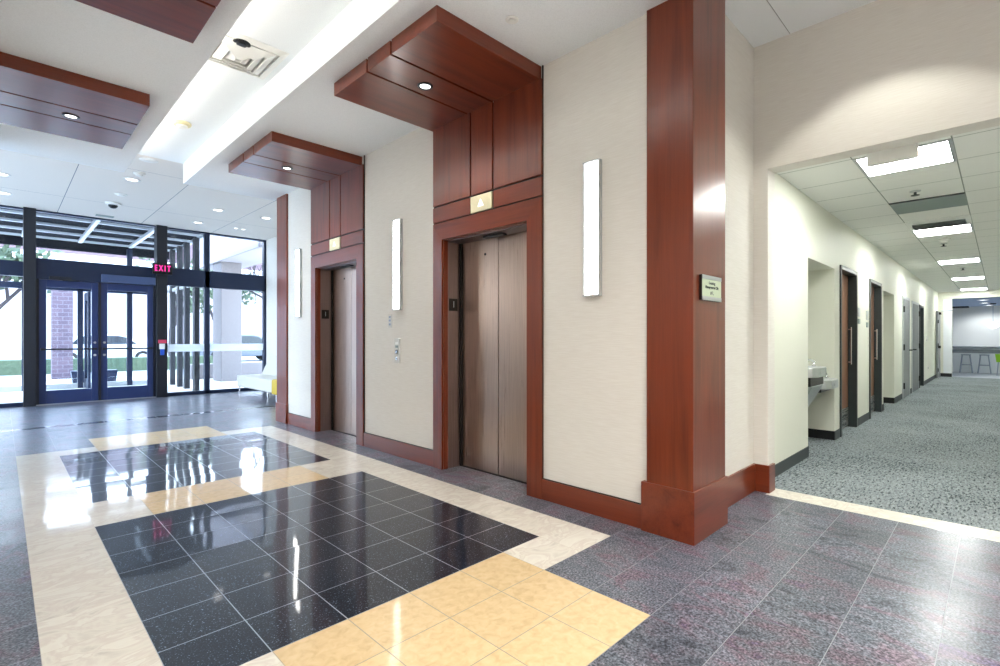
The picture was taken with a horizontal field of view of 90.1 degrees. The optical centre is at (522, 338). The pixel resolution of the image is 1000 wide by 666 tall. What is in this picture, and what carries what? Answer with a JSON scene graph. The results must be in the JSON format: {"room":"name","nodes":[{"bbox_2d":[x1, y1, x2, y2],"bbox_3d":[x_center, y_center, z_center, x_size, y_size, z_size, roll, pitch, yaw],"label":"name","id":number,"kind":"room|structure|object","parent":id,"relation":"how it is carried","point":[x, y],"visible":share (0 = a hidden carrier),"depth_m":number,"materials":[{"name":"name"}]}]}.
{"room":"lobby","nodes":[
{"label":"lobby","id":0,"kind":"room"},
{"bbox_2d":[0,0,251,171],"bbox_3d":[-2.955,-2.168,3.465,6.500,0.263,1.165,0,0,44],"label":"ceiling","id":1,"kind":"structure","parent":0,"point":[74,36],"depth_m":3.58,"materials":[{"name":"paint"}]},
{"bbox_2d":[0,51,149,148],"bbox_3d":[-3.942,-1.982,4.292,1.370,0.110,0.958,0,0,44],"label":"canopy","id":2,"kind":"object","parent":1,"relation":"in","point":[67,115],"depth_m":4.13,"materials":[{"name":"brown wood"}]},
{"bbox_2d":[75,0,220,42],"bbox_3d":[-2.018,-1.987,2.463,1.350,0.100,0.972,0,0,44],"label":"canopy","id":3,"kind":"object","parent":1,"relation":"attached to","point":[181,19],"visible":1,"depth_m":2.97,"materials":[{"name":"brown"}]},
{"bbox_2d":[0,244,261,355],"bbox_3d":[-36.917,-3.570,42.206,8.300,9.660,110.000,0,0,44],"label":"sky","id":4,"kind":"structure","parent":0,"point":[11,313],"depth_m":40.53,"materials":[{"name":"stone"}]},
{"bbox_2d":[266,236,276,362],"bbox_3d":[-4.242,-0.550,10.107,5.100,3.500,0.150,0,0,44],"label":"wall","id":5,"kind":"structure","parent":0,"point":[271,244],"depth_m":11.48,"materials":[{"name":"paint"}]},
{"bbox_2d":[168,227,265,395],"bbox_3d":[-6.735,-0.550,11.045,0.120,3.500,1.940,0,0,44],"label":"window","id":6,"kind":"structure","parent":5,"relation":"in","point":[206,279],"depth_m":10.88,"materials":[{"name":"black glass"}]},
{"bbox_2d":[183,0,666,200],"bbox_3d":[-1.734,-2.168,4.742,6.500,0.263,1.140,0,0,44],"label":"ceiling","id":7,"kind":"structure","parent":0,"point":[300,102],"depth_m":3.78,"materials":[{"name":"paint"}]},
{"bbox_2d":[229,131,361,189],"bbox_3d":[-2.623,-1.982,5.715,1.350,0.110,0.960,0,0,44],"label":"canopy","id":8,"kind":"object","parent":7,"relation":"in","point":[282,167],"depth_m":5.53,"materials":[{"name":"brown wood"}]},
{"bbox_2d":[334,5,540,131],"bbox_3d":[-0.686,-1.982,3.863,1.360,0.110,0.960,0,0,44],"label":"canopy","id":9,"kind":"object","parent":7,"relation":"in","point":[422,85],"depth_m":3.68,"materials":[{"name":"brown wood"}]},
{"bbox_2d":[505,15,518,23],"bbox_3d":[-0.070,-2.031,3.188,0.084,0.012,0.084,0,0,44],"label":"sprinkler","id":10,"kind":"object","parent":7,"relation":"attached to","point":[511,19],"visible":1,"depth_m":3.18,"materials":[{"name":"white plastic"}]},
{"bbox_2d":[0,0,876,239],"bbox_3d":[-1.885,-2.350,3.795,17.270,0.100,6.020,0,0,44],"label":"ceiling","id":11,"kind":"structure","parent":0,"point":[217,92],"depth_m":6.21,"materials":[{"name":"grey"}]},
{"bbox_2d":[105,201,120,208],"bbox_3d":[-6.970,-2.252,8.483,0.220,0.096,0.220,0,0,44],"label":"dome camera","id":12,"kind":"object","parent":11,"relation":"attached to","point":[113,205],"visible":1,"depth_m":8.43,"materials":[{"name":"white plastic"}]},
{"bbox_2d":[123,177,140,181],"bbox_3d":[-5.663,-2.295,7.227,0.202,0.010,0.202,0,0,44],"label":"recessed light","id":13,"kind":"object","parent":11,"relation":"in","point":[124,178],"visible":1,"depth_m":7.21,"materials":[{"name":"white plastic"}]},
{"bbox_2d":[139,158,157,162],"bbox_3d":[-4.835,-2.294,6.448,0.200,0.012,0.200,0,0,44],"label":"recessed light","id":14,"kind":"object","parent":11,"relation":"attached to","point":[148,160],"visible":1,"depth_m":6.42,"materials":[{"name":"white plastic"}]},
{"bbox_2d":[172,120,191,128],"bbox_3d":[-3.643,-2.275,5.331,0.170,0.050,0.170,0,0,44],"label":"smoke detector","id":15,"kind":"object","parent":11,"relation":"attached to","point":[181,124],"visible":1,"depth_m":5.29,"materials":[{"name":"beige plastic"}]},
{"bbox_2d":[208,30,288,79],"bbox_3d":[-2.297,-2.269,4.022,0.586,0.062,0.586,0,0,44],"label":"ceiling vent","id":16,"kind":"object","parent":11,"relation":"in","point":[259,60],"visible":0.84,"depth_m":4.01,"materials":[{"name":"white plastic"}]},
{"bbox_2d":[233,38,250,47],"bbox_3d":[-2.173,-2.272,3.855,0.124,0.016,0.124,0,0,44],"label":"ceiling sensor","id":17,"kind":"object","parent":16,"relation":"attached to","point":[240,42],"visible":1,"depth_m":3.83,"materials":[{"name":"black plastic"}]},
{"bbox_2d":[288,14,646,502],"bbox_3d":[-1.161,-0.550,5.232,6.090,3.500,0.360,0,0,44],"label":"wall","id":18,"kind":"structure","parent":0,"point":[595,94],"depth_m":3.56,"materials":[{"name":"paint"}]},
{"bbox_2d":[295,249,301,316],"bbox_3d":[-3.043,-0.745,6.753,0.136,0.920,0.044,0,0,44],"label":"wall sconce","id":19,"kind":"object","parent":18,"relation":"attached to","point":[298,252],"visible":1,"depth_m":6.72,"materials":[{"name":"white glass"}]},
{"bbox_2d":[296,250,298,315],"bbox_3d":[-3.047,-0.745,6.749,0.112,0.894,0.034,0,0,44],"label":"diffuser","id":20,"kind":"object","parent":19,"relation":"attached to","point":[297,251],"depth_m":6.72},
{"bbox_2d":[287,413,310,429],"bbox_3d":[-3.022,1.125,6.750,0.782,0.150,0.018,0,0,44],"label":"baseboard","id":21,"kind":"structure","parent":18,"relation":"attached to","point":[299,421],"depth_m":6.73,"materials":[{"name":"brown wood"}]},
{"bbox_2d":[329,237,340,250],"bbox_3d":[-2.266,-1.135,6.009,0.264,0.138,0.024,0,0,44],"label":"lantern","id":22,"kind":"object","parent":18,"relation":"attached to","point":[334,244],"visible":1,"depth_m":5.99,"materials":[{"name":"glass"}]},
{"bbox_2d":[311,164,363,445],"bbox_3d":[-2.245,-0.368,6.035,1.348,3.137,0.067,0,0,44],"label":"door frame","id":23,"kind":"structure","parent":18,"relation":"attached to","point":[337,204],"depth_m":5.96,"materials":[{"name":"brown wood"}]},
{"bbox_2d":[320,261,355,436],"bbox_3d":[-2.140,0.152,6.158,1.105,2.104,0.255,0,0,44],"label":"elevator","id":24,"kind":"object","parent":18,"relation":"attached to","point":[338,282],"visible":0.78,"depth_m":6.43,"materials":[{"name":"metal"}]},
{"bbox_2d":[322,310,328,318],"bbox_3d":[-2.563,-0.311,6.474,0.011,0.113,0.093,0,0,44],"label":"number plate","id":25,"kind":"object","parent":24,"relation":"attached to","point":[325,313],"visible":1,"depth_m":6.47,"materials":[{"name":"black plastic"}]},
{"bbox_2d":[388,314,391,327],"bbox_3d":[-1.383,-0.180,5.189,0.070,0.140,0.010,0,0,44],"label":"plate","id":26,"kind":"object","parent":18,"relation":"attached to","point":[389,315],"visible":1,"depth_m":5.18,"materials":[{"name":"white"}]},
{"bbox_2d":[394,338,399,362],"bbox_3d":[-1.288,0.125,5.093,0.100,0.250,0.017,0,0,44],"label":"panel","id":27,"kind":"object","parent":18,"relation":"attached to","point":[396,340],"visible":1,"depth_m":5.08,"materials":[{"name":"white"}]},
{"bbox_2d":[392,218,402,310],"bbox_3d":[-1.277,-0.745,5.064,0.136,0.920,0.044,0,0,44],"label":"wall sconce","id":28,"kind":"object","parent":18,"relation":"attached to","point":[397,223],"visible":1,"depth_m":5.03,"materials":[{"name":"white glass"}]},
{"bbox_2d":[394,220,398,308],"bbox_3d":[-1.280,-0.745,5.060,0.112,0.894,0.034,0,0,44],"label":"diffuser","id":29,"kind":"object","parent":28,"relation":"attached to","point":[396,222],"depth_m":5.04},
{"bbox_2d":[363,433,432,466],"bbox_3d":[-1.298,1.125,5.102,1.298,0.150,0.018,0,0,44],"label":"baseboard","id":30,"kind":"structure","parent":18,"relation":"attached to","point":[403,450],"depth_m":5.04,"materials":[{"name":"brown wood"}]},
{"bbox_2d":[288,65,640,504],"bbox_3d":[-1.273,-0.493,5.083,5.615,3.087,0.010,0,0,44],"label":"trim","id":31,"kind":"structure","parent":18,"relation":"attached to","point":[542,65],"depth_m":3.73,"materials":[{"name":"brown"}]},
{"bbox_2d":[471,191,492,213],"bbox_3d":[-0.349,-1.135,4.176,0.264,0.138,0.024,0,0,44],"label":"lantern","id":32,"kind":"object","parent":18,"relation":"attached to","point":[482,202],"visible":1,"depth_m":4.16,"materials":[{"name":"glass"}]},
{"bbox_2d":[433,78,541,498],"bbox_3d":[-0.328,-0.368,4.203,1.348,3.137,0.067,0,0,44],"label":"door frame","id":33,"kind":"structure","parent":18,"relation":"attached to","point":[496,147],"depth_m":4.07,"materials":[{"name":"brown wood"}]},
{"bbox_2d":[448,224,526,483],"bbox_3d":[-0.223,0.152,4.326,1.105,2.104,0.255,0,0,44],"label":"elevator","id":34,"kind":"object","parent":18,"relation":"attached to","point":[487,272],"visible":0.83,"depth_m":4.43,"materials":[{"name":"metal"}]},
{"bbox_2d":[449,298,457,310],"bbox_3d":[-0.646,-0.311,4.642,0.011,0.113,0.093,0,0,44],"label":"number plate","id":35,"kind":"object","parent":34,"relation":"attached to","point":[453,303],"visible":1,"depth_m":4.63,"materials":[{"name":"black plastic"}]},
{"bbox_2d":[542,479,640,528],"bbox_3d":[0.450,1.125,3.431,0.842,0.150,0.018,0,0,44],"label":"baseboard","id":36,"kind":"structure","parent":18,"relation":"attached to","point":[618,510],"depth_m":3.39,"materials":[{"name":"brown wood"}]},
{"bbox_2d":[582,158,601,296],"bbox_3d":[0.469,-0.745,3.394,0.136,0.920,0.044,0,0,44],"label":"wall sconce","id":37,"kind":"object","parent":18,"relation":"attached to","point":[592,170],"visible":1,"depth_m":3.37,"materials":[{"name":"glass"}]},
{"bbox_2d":[585,161,597,294],"bbox_3d":[0.466,-0.745,3.391,0.112,0.894,0.034,0,0,44],"label":"diffuser","id":38,"kind":"object","parent":37,"relation":"attached to","point":[591,167],"depth_m":3.37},
{"bbox_2d":[0,390,999,665],"bbox_3d":[-1.918,1.200,3.826,17.060,0.001,5.720,0,0,44],"label":"floor","id":39,"kind":"structure","parent":0,"point":[210,529],"depth_m":2.62,"materials":[{"name":"grey stone"}]},
{"bbox_2d":[0,205,22,407],"bbox_3d":[-9.433,-0.550,8.222,0.120,3.500,1.690,0,0,44],"label":"window","id":40,"kind":"structure","parent":39,"relation":"on","point":[7,267],"depth_m":8.70,"materials":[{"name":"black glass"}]},
{"bbox_2d":[23,207,35,406],"bbox_3d":[-8.772,-0.550,8.870,0.260,3.500,0.160,0,0,44],"label":"trim","id":41,"kind":"structure","parent":39,"relation":"on","point":[29,214],"depth_m":8.78,"materials":[{"name":"black"}]},
{"bbox_2d":[36,397,153,405],"bbox_3d":[-8.134,1.194,9.581,0.200,0.012,1.750,0,0,44],"label":"trim","id":42,"kind":"structure","parent":39,"relation":"on","point":[141,397],"depth_m":9.44,"materials":[{"name":"silver metal"}]},
{"bbox_2d":[36,279,155,404],"bbox_3d":[-8.134,0.068,9.581,0.120,2.265,1.750,0,0,44],"label":"trim","id":43,"kind":"structure","parent":39,"relation":"on","point":[37,280],"depth_m":9.54,"materials":[{"name":"black"}]},
{"bbox_2d":[39,279,97,403],"bbox_3d":[-8.395,0.063,9.239,0.135,2.250,0.815,0,0,44],"label":"door","id":44,"kind":"structure","parent":43,"relation":"attached to","point":[87,394],"depth_m":9.21,"materials":[{"name":"blue"}]},
{"bbox_2d":[36,210,155,285],"bbox_3d":[-8.134,-1.683,9.581,0.120,1.235,1.750,0,0,44],"label":"window frame","id":45,"kind":"structure","parent":43,"relation":"on","point":[80,271],"depth_m":9.39,"materials":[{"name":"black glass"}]},
{"bbox_2d":[49,276,79,281],"bbox_3d":[-8.404,-1.085,9.155,0.426,0.080,0.133,0,0,-33],"label":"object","id":46,"kind":"structure","parent":45,"relation":"attached to","point":[69,279],"depth_m":9.12,"materials":[{"name":"black"}]},
{"bbox_2d":[101,274,155,285],"bbox_3d":[-7.748,-1.145,9.818,0.110,0.150,0.835,0,0,44],"label":"operator","id":47,"kind":"object","parent":45,"relation":"attached to","point":[105,278],"visible":1,"depth_m":9.76,"materials":[{"name":"blue"}]},
{"bbox_2d":[101,283,152,399],"bbox_3d":[-7.804,0.063,9.857,0.135,2.250,0.815,0,0,44],"label":"door","id":48,"kind":"structure","parent":43,"relation":"attached to","point":[107,393],"depth_m":9.84,"materials":[{"name":"blue"}]},
{"bbox_2d":[154,225,167,397],"bbox_3d":[-7.446,-0.550,10.258,0.260,3.500,0.180,0,0,44],"label":"trim","id":49,"kind":"structure","parent":39,"relation":"on","point":[160,232],"depth_m":10.17,"materials":[{"name":"black"}]},
{"bbox_2d":[152,263,171,274],"bbox_3d":[-7.325,-1.410,10.135,0.064,0.220,0.330,0,0,44],"label":"exit sign","id":50,"kind":"object","parent":49,"relation":"attached to","point":[157,268],"visible":1,"depth_m":10.11,"materials":[{"name":"black plastic"}]},
{"bbox_2d":[158,340,166,354],"bbox_3d":[-7.337,0.185,10.154,0.040,0.310,0.140,0,0,44],"label":"sign","id":51,"kind":"object","parent":49,"relation":"attached to","point":[161,346],"visible":1,"depth_m":10.14,"materials":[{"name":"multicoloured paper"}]},
{"bbox_2d":[237,356,276,401],"bbox_3d":[-5.088,0.793,10.220,2.240,0.814,0.744,0,0,44],"label":"loveseat","id":52,"kind":"object","parent":39,"relation":"on","point":[266,381],"visible":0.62,"depth_m":10.22,"materials":[{"name":"white"}]},
{"bbox_2d":[276,194,288,423],"bbox_3d":[-3.297,-0.550,7.315,0.379,3.500,0.495,0,0,44],"label":"wood column","id":53,"kind":"structure","parent":39,"relation":"on","point":[282,406],"depth_m":7.12,"materials":[{"name":"wood"}]},
{"bbox_2d":[641,0,727,545],"bbox_3d":[1.032,-0.550,3.176,0.347,3.500,0.495,0,0,44],"label":"wood column","id":54,"kind":"structure","parent":39,"relation":"on","point":[684,494],"depth_m":3.02,"materials":[{"name":"wood"}]},
{"bbox_2d":[699,274,720,301],"bbox_3d":[1.144,-0.303,3.045,0.021,0.150,0.277,0,0,44],"label":"plaque","id":55,"kind":"object","parent":54,"relation":"attached to","point":[709,286],"visible":1,"depth_m":3.01,"materials":[{"name":"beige plastic"}]},
{"bbox_2d":[725,15,753,475],"bbox_3d":[-0.705,-0.550,5.710,6.090,3.500,0.960,0,0,44],"label":"wall","id":56,"kind":"structure","parent":0,"point":[739,53],"depth_m":3.74,"materials":[{"name":"paint"}]},
{"bbox_2d":[728,463,774,506],"bbox_3d":[1.613,1.094,3.639,0.123,0.212,0.980,0,0,44],"label":"baseboard","id":57,"kind":"structure","parent":56,"relation":"attached to","point":[754,477],"depth_m":3.85,"materials":[{"name":"brown wood"}]},
{"bbox_2d":[808,266,819,429],"bbox_3d":[2.998,0.140,5.748,0.490,2.120,1.323,0,0,44],"label":"wall","id":58,"kind":"structure","parent":0,"point":[813,273],"depth_m":6.03,"materials":[{"name":"white paint"}]},
{"bbox_2d":[808,359,837,406],"bbox_3d":[3.116,0.521,5.640,0.611,0.599,1.060,0,0,44],"label":"fountain","id":59,"kind":"object","parent":58,"relation":"attached to","point":[819,381],"visible":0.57,"depth_m":5.32,"materials":[{"name":"grey metal"}]},
{"bbox_2d":[808,359,825,377],"bbox_3d":[2.926,0.313,5.441,0.611,0.184,0.510,0,0,44],"label":"basin","id":60,"kind":"object","parent":59,"relation":"in","point":[814,371],"depth_m":5.15,"materials":[{"name":"silver metal"}]},
{"bbox_2d":[821,373,837,389],"bbox_3d":[3.306,0.473,5.838,0.611,0.184,0.510,0,0,44],"label":"basin","id":61,"kind":"object","parent":59,"relation":"in","point":[829,383],"depth_m":5.54,"materials":[{"name":"silver metal"}]},
{"bbox_2d":[775,173,937,463],"bbox_3d":[7.454,-0.120,9.946,0.150,2.640,16.120,0,0,44],"label":"wall","id":62,"kind":"structure","parent":0,"point":[807,234],"depth_m":5.89,"materials":[{"name":"white paint"}]},
{"bbox_2d":[840,265,857,436],"bbox_3d":[4.136,0.152,6.463,0.168,2.095,0.970,0,0,44],"label":"door","id":63,"kind":"structure","parent":62,"relation":"in","point":[848,277],"depth_m":6.72,"materials":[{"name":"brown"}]},
{"bbox_2d":[775,375,935,476],"bbox_3d":[7.261,1.147,10.130,0.698,0.105,16.120,0,0,44],"label":"baseboard","id":64,"kind":"structure","parent":62,"relation":"attached to","point":[794,459],"depth_m":5.92,"materials":[{"name":"grey rubber"}]},
{"bbox_2d":[869,279,881,418],"bbox_3d":[5.456,0.155,7.844,0.168,2.090,1.010,0,0,44],"label":"door","id":65,"kind":"structure","parent":62,"relation":"in","point":[875,288],"depth_m":8.12,"materials":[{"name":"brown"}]},
{"bbox_2d":[902,296,912,398],"bbox_3d":[7.886,0.175,10.342,0.227,2.050,1.080,0,0,44],"label":"door","id":66,"kind":"structure","parent":62,"relation":"in","point":[906,350],"depth_m":10.21,"materials":[{"name":"silver metal"}]},
{"bbox_2d":[911,301,919,392],"bbox_3d":[8.953,0.185,11.459,0.227,2.030,1.230,0,0,44],"label":"door","id":67,"kind":"structure","parent":62,"relation":"in","point":[915,313],"depth_m":11.42,"materials":[{"name":"silver metal"}]},
{"bbox_2d":[919,305,923,387],"bbox_3d":[9.785,0.195,12.372,0.168,2.010,0.900,0,0,44],"label":"door","id":68,"kind":"structure","parent":62,"relation":"in","point":[921,308],"depth_m":12.62,"materials":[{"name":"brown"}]},
{"bbox_2d":[936,310,952,377],"bbox_3d":[12.833,0.159,15.183,0.351,2.062,0.925,0,0,44],"label":"door","id":69,"kind":"structure","parent":62,"relation":"in","point":[938,313],"depth_m":14.98,"materials":[{"name":"grey metal"}]},
{"bbox_2d":[754,0,999,464],"bbox_3d":[4.019,-0.550,1.968,5.910,3.500,0.160,0,0,44],"label":"wall","id":70,"kind":"structure","parent":0,"point":[879,75],"depth_m":3.49,"materials":[{"name":"paint"}]},
{"bbox_2d":[883,295,883,396],"bbox_3d":[6.090,0.150,9.091,0.640,2.100,1.360,0,0,44],"label":"wall","id":71,"kind":"structure","parent":0,"point":[883,295],"depth_m":9.29,"materials":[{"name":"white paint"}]},
{"bbox_2d":[775,372,999,531],"bbox_3d":[12.204,1.225,12.115,6.500,0.050,25.820,0,0,44],"label":"floor","id":72,"kind":"structure","parent":0,"point":[934,452],"depth_m":4.94,"materials":[{"name":"carpet"}]},
{"bbox_2d":[959,354,972,372],"bbox_3d":[15.448,0.879,17.397,0.366,0.648,0.396,0,0,44],"label":"bar stool","id":73,"kind":"object","parent":72,"relation":"on","point":[961,364],"visible":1,"depth_m":17.36,"materials":[{"name":"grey metal"}]},
{"bbox_2d":[952,346,999,372],"bbox_3d":[16.690,0.740,16.881,4.000,0.920,0.630,0,0,44],"label":"counter","id":74,"kind":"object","parent":72,"relation":"on","point":[957,351],"depth_m":17.48,"materials":[{"name":"grey"}]},
{"bbox_2d":[952,346,999,347],"bbox_3d":[16.690,0.305,16.881,4.000,0.050,0.630,0,0,44],"label":"countertop","id":75,"kind":"structure","parent":74,"relation":"on","point":[952,346],"depth_m":17.35,"materials":[{"name":"grey"}]},
{"bbox_2d":[977,354,991,373],"bbox_3d":[15.787,0.879,17.073,0.366,0.648,0.396,0,0,44],"label":"bar stool","id":76,"kind":"object","parent":72,"relation":"on","point":[980,355],"visible":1,"depth_m":17.02,"materials":[{"name":"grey metal"}]},
{"bbox_2d":[777,126,999,306],"bbox_3d":[12.203,-1.470,12.150,6.650,0.100,25.870,0,0,44],"label":"ceiling","id":77,"kind":"structure","parent":0,"point":[840,187],"depth_m":5.41,"materials":[{"name":"tile"}]},
{"bbox_2d":[867,143,918,166],"bbox_3d":[2.704,-1.365,3.655,0.302,0.150,0.040,0,0,44],"label":"hanging sign","id":78,"kind":"object","parent":77,"relation":"hanging from","point":[911,151],"visible":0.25,"depth_m":3.64,"materials":[{"name":"white plastic"}]},
{"bbox_2d":[852,138,956,177],"bbox_3d":[3.078,-1.436,4.023,0.610,0.008,0.610,0,0,44],"label":"recessed light","id":79,"kind":"object","parent":77,"relation":"in","point":[943,151],"visible":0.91,"depth_m":4.02,"materials":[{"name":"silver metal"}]},
{"bbox_2d":[889,192,967,214],"bbox_3d":[4.341,-1.433,5.345,0.610,0.014,0.614,0,0,44],"label":"ceiling vent","id":80,"kind":"object","parent":77,"relation":"in","point":[957,199],"visible":1,"depth_m":5.29,"materials":[{"name":"grey"}]},
{"bbox_2d":[905,214,971,230],"bbox_3d":[5.186,-1.425,6.228,0.610,0.031,0.610,0,0,44],"label":"ceiling vent","id":81,"kind":"object","parent":77,"relation":"in","point":[963,219],"visible":1,"depth_m":6.18,"materials":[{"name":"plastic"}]},
{"bbox_2d":[911,224,973,237],"bbox_3d":[5.607,-1.436,6.669,0.610,0.008,0.610,0,0,44],"label":"recessed light","id":82,"kind":"object","parent":77,"relation":"in","point":[969,227],"visible":0.93,"depth_m":6.69,"materials":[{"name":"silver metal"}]},
{"bbox_2d":[936,257,980,264],"bbox_3d":[8.136,-1.436,9.314,0.610,0.008,0.610,0,0,44],"label":"recessed light","id":83,"kind":"object","parent":77,"relation":"in","point":[968,260],"visible":1,"depth_m":9.32,"materials":[{"name":"white plastic"}]},
{"bbox_2d":[950,276,985,280],"bbox_3d":[10.665,-1.436,11.960,0.610,0.008,0.610,0,0,44],"label":"recessed light","id":84,"kind":"object","parent":77,"relation":"in","point":[977,277],"visible":1,"depth_m":11.97,"materials":[{"name":"white plastic"}]},
{"bbox_2d":[952,277,983,279],"bbox_3d":[10.665,-1.437,11.960,0.560,0.005,0.560,0,0,44],"label":"diffuser","id":85,"kind":"object","parent":84,"relation":"attached to","point":[962,278],"depth_m":11.97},
{"bbox_2d":[987,303,998,328],"bbox_3d":[19.131,-0.905,20.309,0.340,1.030,0.340,0,0,44],"label":"pendant lamp","id":86,"kind":"object","parent":77,"relation":"hanging from","point":[992,325],"visible":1,"depth_m":20.23,"materials":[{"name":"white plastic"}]},
{"bbox_2d":[938,290,999,372],"bbox_3d":[13.830,-0.120,15.104,3.120,2.640,0.150,0,0,44],"label":"wall","id":87,"kind":"structure","parent":0,"point":[983,293],"depth_m":15.48,"materials":[{"name":"white paint"}]},
{"bbox_2d":[943,299,951,372],"bbox_3d":[13.236,-0.065,15.558,0.205,2.310,0.015,0,0,44],"label":"wall panel","id":88,"kind":"object","parent":87,"relation":"attached to","point":[947,303],"visible":1,"depth_m":15.55,"materials":[{"name":"white"}]},
{"bbox_2d":[952,306,999,345],"bbox_3d":[21.035,-0.110,21.498,6.500,2.620,0.150,0,0,44],"label":"wall","id":89,"kind":"structure","parent":0,"point":[969,325],"depth_m":22.23,"materials":[{"name":"white paint"}]},
{"label":"outside","id":90,"kind":"structure","parent":0,"visible":0},
{"bbox_2d":[0,355,261,383],"bbox_3d":[-32.348,1.330,30.922,50.500,0.140,120.000,0,0,44],"label":"road","id":91,"kind":"structure","parent":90,"point":[120,374],"depth_m":17.37,"materials":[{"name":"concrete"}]},
{"bbox_2d":[0,244,63,308],"bbox_3d":[-20.229,-1.465,18.958,3.420,5.449,5.481,0,0,44],"label":"leafy tree","id":92,"kind":"object","parent":91,"relation":"on","point":[6,253],"visible":0.28,"depth_m":19.10,"materials":[{"name":"green plant"}]},
{"bbox_2d":[51,290,72,378],"bbox_3d":[-14.449,-0.220,15.638,0.500,2.960,0.480,0,0,44],"label":"brick pier","id":93,"kind":"structure","parent":91,"relation":"on","point":[61,301],"depth_m":15.45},
{"bbox_2d":[46,334,146,358],"bbox_3d":[-20.352,0.533,24.296,1.760,1.446,4.400,0,0,44],"label":"parked car","id":94,"kind":"object","parent":91,"relation":"on","point":[113,340],"visible":0.24,"depth_m":24.00,"materials":[{"name":"grey"}]},
{"bbox_2d":[0,355,212,375],"bbox_3d":[-19.824,1.005,15.008,1.000,0.510,18.300,0,0,44],"label":"hedge","id":95,"kind":"object","parent":91,"relation":"on","point":[7,367],"visible":0.2,"depth_m":18.76,"materials":[{"name":"green plant"}]},
{"bbox_2d":[134,257,212,355],"bbox_3d":[-15.646,-1.385,23.350,3.981,5.291,4.502,0,0,-10],"label":"leafy tree","id":96,"kind":"object","parent":91,"relation":"on","point":[191,288],"visible":0.12,"depth_m":23.90,"materials":[{"name":"green plant"}]},
{"bbox_2d":[190,261,260,319],"bbox_3d":[-19.114,-1.813,32.267,4.702,6.146,5.400,0,0,44],"label":"leafy tree","id":97,"kind":"object","parent":91,"relation":"on","point":[244,292],"visible":0.12,"depth_m":32.94,"materials":[{"name":"green plant"}]},
{"bbox_2d":[190,335,261,359],"bbox_3d":[-15.690,0.533,27.726,1.760,1.446,4.400,0,0,44],"label":"parked car","id":98,"kind":"object","parent":91,"relation":"on","point":[246,339],"visible":0.18,"depth_m":27.37,"materials":[{"name":"silver metal"}]},
{"bbox_2d":[244,265,261,297],"bbox_3d":[-10.936,-1.557,22.223,3.729,5.634,4.829,0,0,44],"label":"bare tree","id":99,"kind":"object","parent":91,"relation":"on","point":[253,271],"visible":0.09,"depth_m":21.30,"materials":[{"name":"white plant"}]},
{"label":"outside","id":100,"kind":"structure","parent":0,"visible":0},
{"bbox_2d":[0,208,202,259],"bbox_3d":[-10.178,-2.430,10.895,4.530,0.380,4.915,0,0,44],"label":"entrance canopy","id":101,"kind":"object","parent":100,"point":[59,232],"visible":0.61,"depth_m":11.82,"materials":[{"name":"black"}]},
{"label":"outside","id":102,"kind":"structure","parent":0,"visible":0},
{"bbox_2d":[0,376,243,402],"bbox_3d":[-11.602,1.270,11.091,6.900,0.100,24.000,0,0,44],"label":"forecourt","id":103,"kind":"structure","parent":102,"point":[15,396],"depth_m":12.63,"materials":[{"name":"concrete"}]},
{"bbox_2d":[0,249,146,391],"bbox_3d":[-11.347,-0.545,11.864,0.100,3.530,4.670,0,0,44],"label":"storefront","id":104,"kind":"object","parent":103,"relation":"on","point":[5,284],"visible":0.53,"depth_m":12.29,"materials":[{"name":"silver metal"}]},
{"bbox_2d":[84,292,90,387],"bbox_3d":[-10.527,0.050,12.062,0.790,2.300,0.050,0,0,44],"label":"door","id":105,"kind":"structure","parent":104,"relation":"attached to","point":[87,296],"depth_m":12.11,"materials":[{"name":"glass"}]},
{"bbox_2d":[70,370,83,382],"bbox_3d":[-11.741,1.040,13.188,0.300,0.360,0.318,0,0,44],"label":"planter box","id":106,"kind":"object","parent":103,"relation":"on","point":[73,373],"visible":0.26,"depth_m":13.03,"materials":[{"name":"grey concrete"}]},
{"bbox_2d":[107,369,117,380],"bbox_3d":[-11.306,1.040,13.643,0.300,0.360,0.318,0,0,44],"label":"planter box","id":107,"kind":"object","parent":103,"relation":"on","point":[112,373],"visible":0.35,"depth_m":13.57,"materials":[{"name":"grey concrete"}]},
{"bbox_2d":[169,250,175,384],"bbox_3d":[-9.229,-0.550,13.139,0.180,3.540,0.100,0,0,44],"label":"steel post","id":108,"kind":"object","parent":103,"relation":"on","point":[172,253],"visible":1,"depth_m":13.08,"materials":[{"name":"black"}]},
{"bbox_2d":[176,246,182,386],"bbox_3d":[-8.672,-0.550,12.606,0.180,3.540,0.100,0,0,44],"label":"steel post","id":109,"kind":"object","parent":103,"relation":"on","point":[179,249],"visible":1,"depth_m":12.56,"materials":[{"name":"black"}]},
{"bbox_2d":[183,242,189,388],"bbox_3d":[-8.181,-0.550,12.137,0.180,3.540,0.100,0,0,44],"label":"steel post","id":110,"kind":"object","parent":103,"relation":"on","point":[186,246],"visible":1,"depth_m":12.08,"materials":[{"name":"black"}]},
{"bbox_2d":[193,237,199,390],"bbox_3d":[-7.566,-0.550,11.549,0.180,3.540,0.100,0,0,44],"label":"steel post","id":111,"kind":"object","parent":103,"relation":"on","point":[196,241],"visible":0.79,"depth_m":11.49,"materials":[{"name":"black"}]},
{"bbox_2d":[190,362,261,378],"bbox_3d":[-8.229,1.000,16.789,0.500,0.440,5.100,0,0,44],"label":"wall","id":112,"kind":"structure","parent":103,"relation":"on","point":[248,368],"depth_m":15.85,"materials":[{"name":"stone"}]},
{"bbox_2d":[213,262,241,381],"bbox_3d":[-8.577,-0.470,14.472,0.800,3.380,0.530,0,0,44],"label":"stone pier","id":113,"kind":"structure","parent":103,"relation":"on","point":[227,304],"depth_m":14.21,"materials":[{"name":"stone"}]},
{"bbox_2d":[200,235,261,269],"bbox_3d":[-7.848,-2.930,14.018,5.280,1.540,0.980,0,0,44],"label":"beam","id":114,"kind":"structure","parent":113,"relation":"on","point":[248,253],"depth_m":13.57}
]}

